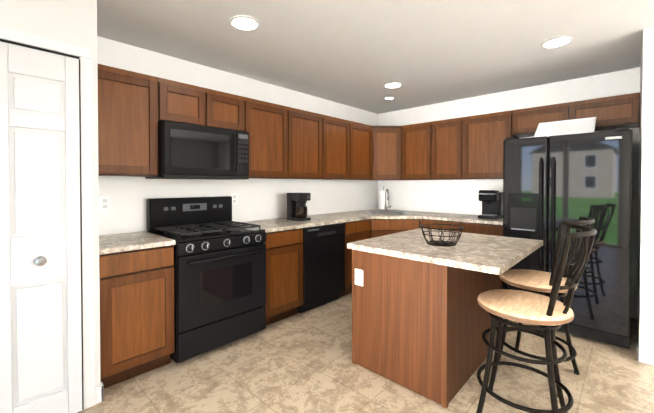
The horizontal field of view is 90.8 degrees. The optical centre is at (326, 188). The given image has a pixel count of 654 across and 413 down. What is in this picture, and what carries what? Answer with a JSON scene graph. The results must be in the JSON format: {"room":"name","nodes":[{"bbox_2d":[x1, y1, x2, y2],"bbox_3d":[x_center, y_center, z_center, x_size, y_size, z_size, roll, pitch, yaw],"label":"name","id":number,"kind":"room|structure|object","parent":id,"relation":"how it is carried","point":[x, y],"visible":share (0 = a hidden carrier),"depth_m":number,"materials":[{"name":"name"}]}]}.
{"room":"kitchen","nodes":[
{"label":"kitchen","id":0,"kind":"room"},
{"bbox_2d":[0,0,100,386],"bbox_3d":[-2.499,0.071,1.203,0.659,2.440,2.613,1,1,43],"label":"wall","id":1,"kind":"structure","parent":0,"point":[72,21],"depth_m":1.84,"materials":[{"name":"paint"}]},
{"bbox_2d":[0,41,81,412],"bbox_3d":[-1.635,0.273,1.573,0.084,2.003,0.703,1,1,43],"label":"pantry door","id":2,"kind":"structure","parent":1,"relation":"in","point":[40,312],"depth_m":1.71,"materials":[{"name":"paint"}]},
{"bbox_2d":[0,26,95,409],"bbox_3d":[-1.657,0.236,1.596,0.030,2.100,0.833,1,1,43],"label":"door frame","id":3,"kind":"structure","parent":1,"relation":"attached to","point":[82,54],"depth_m":1.87,"materials":[{"name":"paint"}]},
{"bbox_2d":[95,382,103,403],"bbox_3d":[-1.376,1.232,1.945,0.049,0.100,0.042,1,1,43],"label":"baseboard","id":4,"kind":"structure","parent":1,"relation":"attached to","point":[99,392],"depth_m":1.93,"materials":[{"name":"paint"}]},
{"bbox_2d":[97,36,377,235],"bbox_3d":[-1.409,0.049,2.914,0.100,2.440,6.600,1,1,43],"label":"wall","id":5,"kind":"structure","parent":0,"point":[258,199],"depth_m":3.28,"materials":[{"name":"paint"}]},
{"bbox_2d":[99,196,109,210],"bbox_3d":[-1.742,0.117,2.483,0.008,0.115,0.115,1,1,43],"label":"outlet","id":6,"kind":"object","parent":5,"relation":"attached to","point":[103,203],"visible":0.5,"depth_m":2.50,"materials":[{"name":"white plastic"}]},
{"bbox_2d":[98,64,161,176],"bbox_3d":[-1.565,-0.478,2.426,0.327,0.762,0.452,1,1,43],"label":"upper cabinet","id":7,"kind":"object","parent":5,"relation":"attached to","point":[129,102],"depth_m":2.34,"materials":[{"name":"brown wood"}]},
{"bbox_2d":[162,78,213,126],"bbox_3d":[-1.257,-0.696,2.750,0.327,0.334,0.444,1,1,43],"label":"upper cabinet","id":8,"kind":"object","parent":5,"relation":"attached to","point":[181,102],"depth_m":2.64,"materials":[{"name":"brown wood"}]},
{"bbox_2d":[146,120,248,179],"bbox_3d":[-1.107,-0.305,2.831,0.440,0.442,0.754,1,1,43],"label":"microwave","id":9,"kind":"object","parent":8,"relation":"attached to","point":[189,151],"visible":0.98,"depth_m":2.64,"materials":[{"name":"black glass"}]},
{"bbox_2d":[214,90,245,130],"bbox_3d":[-1.040,-0.699,2.981,0.327,0.334,0.444,1,1,43],"label":"upper cabinet","id":10,"kind":"object","parent":5,"relation":"attached to","point":[229,109],"depth_m":2.92,"materials":[{"name":"brown wood"}]},
{"bbox_2d":[231,193,237,204],"bbox_3d":[-0.953,0.106,3.320,0.008,0.115,0.075,1,1,43],"label":"outlet","id":11,"kind":"object","parent":5,"relation":"attached to","point":[234,196],"visible":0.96,"depth_m":3.32,"materials":[{"name":"white plastic"}]},
{"bbox_2d":[246,97,293,178],"bbox_3d":[-0.686,-0.490,3.359,0.327,0.762,0.583,1,1,43],"label":"upper cabinet","id":12,"kind":"object","parent":5,"relation":"attached to","point":[285,142],"depth_m":3.26,"materials":[{"name":"brown wood"}]},
{"bbox_2d":[294,108,329,179],"bbox_3d":[-0.348,-0.495,3.718,0.327,0.762,0.656,1,1,43],"label":"upper cabinet","id":13,"kind":"object","parent":5,"relation":"attached to","point":[311,130],"depth_m":3.68,"materials":[{"name":"brown wood"}]},
{"bbox_2d":[330,116,345,179],"bbox_3d":[0.006,-0.500,4.094,0.327,0.762,0.635,1,1,43],"label":"upper cabinet","id":14,"kind":"object","parent":5,"relation":"attached to","point":[337,126],"depth_m":4.01,"materials":[{"name":"brown wood"}]},
{"bbox_2d":[346,120,373,179],"bbox_3d":[0.362,-0.504,4.438,0.373,0.762,0.612,1,1,43],"label":"upper cabinet","id":15,"kind":"object","parent":5,"relation":"attached to","point":[359,136],"depth_m":4.33,"materials":[{"name":"brown wood"}]},
{"bbox_2d":[374,126,401,179],"bbox_3d":[0.812,-0.508,4.744,0.608,0.762,0.672,1,1,43],"label":"upper cabinet","id":16,"kind":"object","parent":5,"relation":"attached to","point":[387,139],"depth_m":4.54,"materials":[{"name":"brown wood"}]},
{"bbox_2d":[77,293,653,412],"bbox_3d":[0.777,1.327,0.803,6.200,0.060,6.700,1,1,43],"label":"floor","id":17,"kind":"structure","parent":0,"point":[299,363],"depth_m":2.14,"materials":[{"name":"tile"}]},
{"bbox_2d":[99,245,174,387],"bbox_3d":[-1.459,0.837,2.343,0.620,0.880,0.452,1,1,43],"label":"base cabinet","id":18,"kind":"object","parent":17,"relation":"on","point":[137,335],"depth_m":2.12,"materials":[{"name":"brown wood"}]},
{"bbox_2d":[99,231,175,254],"bbox_3d":[-1.454,0.379,2.332,0.632,0.034,0.453,1,1,43],"label":"countertop","id":19,"kind":"structure","parent":18,"relation":"on","point":[115,243],"depth_m":2.22,"materials":[{"name":"stone"}]},
{"bbox_2d":[146,196,265,362],"bbox_3d":[-1.001,0.676,2.744,0.715,1.190,0.754,1,1,43],"label":"stove","id":20,"kind":"object","parent":17,"relation":"on","point":[219,278],"visible":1,"depth_m":2.56,"materials":[{"name":"black metal"}]},
{"bbox_2d":[265,228,302,325],"bbox_3d":[-0.617,0.825,3.237,0.620,0.880,0.473,1,1,43],"label":"base cabinet","id":21,"kind":"object","parent":17,"relation":"on","point":[284,249],"depth_m":3.03,"materials":[{"name":"brown wood"}]},
{"bbox_2d":[298,223,344,313],"bbox_3d":[-0.229,0.823,3.634,0.622,0.872,0.624,1,1,43],"label":"dishwasher","id":22,"kind":"object","parent":17,"relation":"on","point":[323,264],"visible":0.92,"depth_m":3.40,"materials":[{"name":"black metal"}]},
{"bbox_2d":[339,219,370,296],"bbox_3d":[0.189,0.814,4.057,0.669,0.880,0.554,1,1,43],"label":"base cabinet","id":23,"kind":"object","parent":17,"relation":"on","point":[359,230],"depth_m":3.76,"materials":[{"name":"brown wood"}]},
{"bbox_2d":[371,219,419,237],"bbox_3d":[0.820,0.809,4.451,1.048,0.880,1.114,1,1,43],"label":"base cabinet","id":24,"kind":"object","parent":17,"relation":"on","point":[379,227],"depth_m":4.03,"materials":[{"name":"brown wood"}]},
{"bbox_2d":[233,209,437,232],"bbox_3d":[0.303,0.359,3.867,1.087,0.034,2.666,1,1,43],"label":"countertop","id":25,"kind":"structure","parent":24,"relation":"on","point":[279,224],"depth_m":3.72,"materials":[{"name":"stone"}]},
{"bbox_2d":[287,193,310,220],"bbox_3d":[-0.301,0.196,3.549,0.247,0.300,0.170,1,1,43],"label":"coffee maker","id":26,"kind":"object","parent":25,"relation":"on","point":[296,207],"visible":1,"depth_m":3.49,"materials":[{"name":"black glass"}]},
{"bbox_2d":[379,186,388,209],"bbox_3d":[0.871,0.145,4.958,0.156,0.364,0.156,1,1,43],"label":"paper towel","id":27,"kind":"object","parent":25,"relation":"on","point":[382,201],"visible":0.67,"depth_m":4.90,"materials":[{"name":"white paper"}]},
{"bbox_2d":[384,189,391,210],"bbox_3d":[0.864,0.164,4.628,0.146,0.324,0.177,1,1,43],"label":"faucet","id":28,"kind":"object","parent":25,"relation":"on","point":[385,206],"visible":1,"depth_m":4.67,"materials":[{"name":"silver metal"}]},
{"bbox_2d":[366,211,411,214],"bbox_3d":[0.845,0.417,4.423,0.572,0.174,0.432,0,1,-2],"label":"sink","id":29,"kind":"object","parent":25,"relation":"in","point":[385,212],"visible":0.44,"depth_m":4.60,"materials":[{"name":"silver metal"}]},
{"bbox_2d":[347,228,542,407],"bbox_3d":[0.898,0.835,2.414,1.020,0.880,1.120,1,1,43],"label":"kitchen island","id":30,"kind":"object","parent":17,"relation":"on","point":[421,320],"visible":0.81,"depth_m":2.09,"materials":[{"name":"brown wood"}]},
{"bbox_2d":[355,269,362,285],"bbox_3d":[0.228,0.634,2.308,0.075,0.115,0.008,1,1,43],"label":"outlet","id":31,"kind":"object","parent":30,"relation":"attached to","point":[358,276],"visible":1,"depth_m":2.30,"materials":[{"name":"white plastic"}]},
{"bbox_2d":[420,224,463,246],"bbox_3d":[0.816,0.331,2.305,0.299,0.128,0.299,1,1,43],"label":"wire basket","id":32,"kind":"object","parent":30,"relation":"on","point":[443,243],"visible":1,"depth_m":2.27,"materials":[{"name":"metal"}]},
{"bbox_2d":[420,219,502,288],"bbox_3d":[1.735,0.816,3.930,0.992,0.879,0.619,1,1,43],"label":"base cabinet","id":33,"kind":"object","parent":17,"relation":"on","point":[486,229],"visible":0.06,"depth_m":3.63,"materials":[{"name":"brown wood"}]},
{"bbox_2d":[422,213,502,224],"bbox_3d":[1.578,0.357,4.056,1.410,0.034,0.641,1,1,43],"label":"countertop","id":34,"kind":"structure","parent":33,"relation":"on","point":[469,218],"depth_m":3.81,"materials":[{"name":"stone"}]},
{"bbox_2d":[478,190,502,219],"bbox_3d":[1.913,0.180,3.759,0.200,0.325,0.337,1,1,43],"label":"pod coffee maker","id":35,"kind":"object","parent":34,"relation":"on","point":[492,204],"visible":0.83,"depth_m":3.69,"materials":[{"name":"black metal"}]},
{"bbox_2d":[476,223,596,412],"bbox_3d":[1.116,0.740,1.758,0.538,1.088,0.481,1,1,43],"label":"stool","id":36,"kind":"object","parent":17,"relation":"on","point":[549,315],"visible":1,"depth_m":1.67,"materials":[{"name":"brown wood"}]},
{"bbox_2d":[497,216,594,396],"bbox_3d":[1.475,0.734,2.205,0.539,1.088,0.484,1,1,43],"label":"stool","id":37,"kind":"object","parent":17,"relation":"on","point":[536,281],"visible":0.65,"depth_m":2.15,"materials":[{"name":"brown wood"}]},
{"bbox_2d":[502,127,632,348],"bbox_3d":[2.316,0.379,3.114,0.905,1.735,0.983,1,1,43],"label":"fridge","id":38,"kind":"object","parent":17,"relation":"on","point":[550,183],"visible":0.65,"depth_m":2.68,"materials":[{"name":"black metal"}]},
{"bbox_2d":[534,117,596,136],"bbox_3d":[2.203,-0.562,2.993,0.440,0.182,0.264,1,1,43],"label":"paper","id":39,"kind":"object","parent":38,"relation":"on","point":[572,126],"visible":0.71,"depth_m":3.00,"materials":[{"name":"paper"}]},
{"bbox_2d":[97,0,653,113],"bbox_3d":[0.777,-1.173,0.770,6.200,0.060,6.700,1,1,43],"label":"ceiling","id":40,"kind":"structure","parent":0,"point":[358,54],"depth_m":2.56,"materials":[{"name":"paint"}]},
{"bbox_2d":[229,15,259,30],"bbox_3d":[-0.577,-1.158,2.265,0.210,0.008,0.210,1,1,43],"label":"recessed light","id":41,"kind":"object","parent":40,"relation":"in","point":[244,23],"visible":1,"depth_m":2.25,"materials":[{"name":"paint"}]},
{"bbox_2d":[384,82,402,87],"bbox_3d":[0.753,-1.177,3.678,0.210,0.008,0.210,1,1,43],"label":"recessed light","id":42,"kind":"object","parent":40,"relation":"in","point":[393,85],"visible":1,"depth_m":3.67,"materials":[{"name":"paint"}]},
{"bbox_2d":[540,36,572,47],"bbox_3d":[1.826,-1.162,2.571,0.210,0.008,0.210,1,1,43],"label":"recessed light","id":43,"kind":"object","parent":40,"relation":"in","point":[557,42],"visible":1,"depth_m":2.57,"materials":[{"name":"paint"}]},
{"bbox_2d":[378,67,639,317],"bbox_3d":[3.039,0.045,3.189,6.000,2.440,0.100,1,1,43],"label":"wall","id":44,"kind":"structure","parent":0,"point":[452,196],"depth_m":4.09,"materials":[{"name":"paint"}]},
{"bbox_2d":[401,123,424,179],"bbox_3d":[1.339,-0.505,4.486,0.507,0.762,0.328,1,1,43],"label":"upper cabinet","id":45,"kind":"object","parent":44,"relation":"attached to","point":[413,135],"depth_m":4.42,"materials":[{"name":"brown wood"}]},
{"bbox_2d":[425,118,456,179],"bbox_3d":[1.623,-0.501,4.218,0.529,0.762,0.328,1,1,43],"label":"upper cabinet","id":46,"kind":"object","parent":44,"relation":"attached to","point":[440,136],"depth_m":4.16,"materials":[{"name":"brown wood"}]},
{"bbox_2d":[453,110,516,179],"bbox_3d":[1.943,-0.497,3.917,0.605,0.762,0.328,1,1,43],"label":"upper cabinet","id":47,"kind":"object","parent":44,"relation":"attached to","point":[465,148],"depth_m":3.81,"materials":[{"name":"brown wood"}]},
{"bbox_2d":[513,104,560,138],"bbox_3d":[2.370,-0.736,3.512,0.563,0.274,0.328,1,1,43],"label":"upper cabinet","id":48,"kind":"object","parent":44,"relation":"attached to","point":[526,121],"depth_m":3.46,"materials":[{"name":"brown wood"}]},
{"bbox_2d":[561,92,639,130],"bbox_3d":[2.706,-0.732,3.195,0.563,0.274,0.328,1,1,43],"label":"upper cabinet","id":49,"kind":"object","parent":44,"relation":"attached to","point":[612,112],"depth_m":3.05,"materials":[{"name":"brown wood"}]},
{"bbox_2d":[637,27,653,350],"bbox_3d":[2.712,0.051,2.710,0.120,2.440,1.044,1,1,43],"label":"wall","id":50,"kind":"structure","parent":0,"point":[645,311],"depth_m":2.35,"materials":[{"name":"paint"}]},
{"bbox_2d":[637,343,653,365],"bbox_3d":[2.378,1.226,2.371,0.148,0.100,0.099,1,1,43],"label":"baseboard","id":51,"kind":"structure","parent":50,"relation":"attached to","point":[645,356],"depth_m":2.35,"materials":[{"name":"paint"}]}
]}

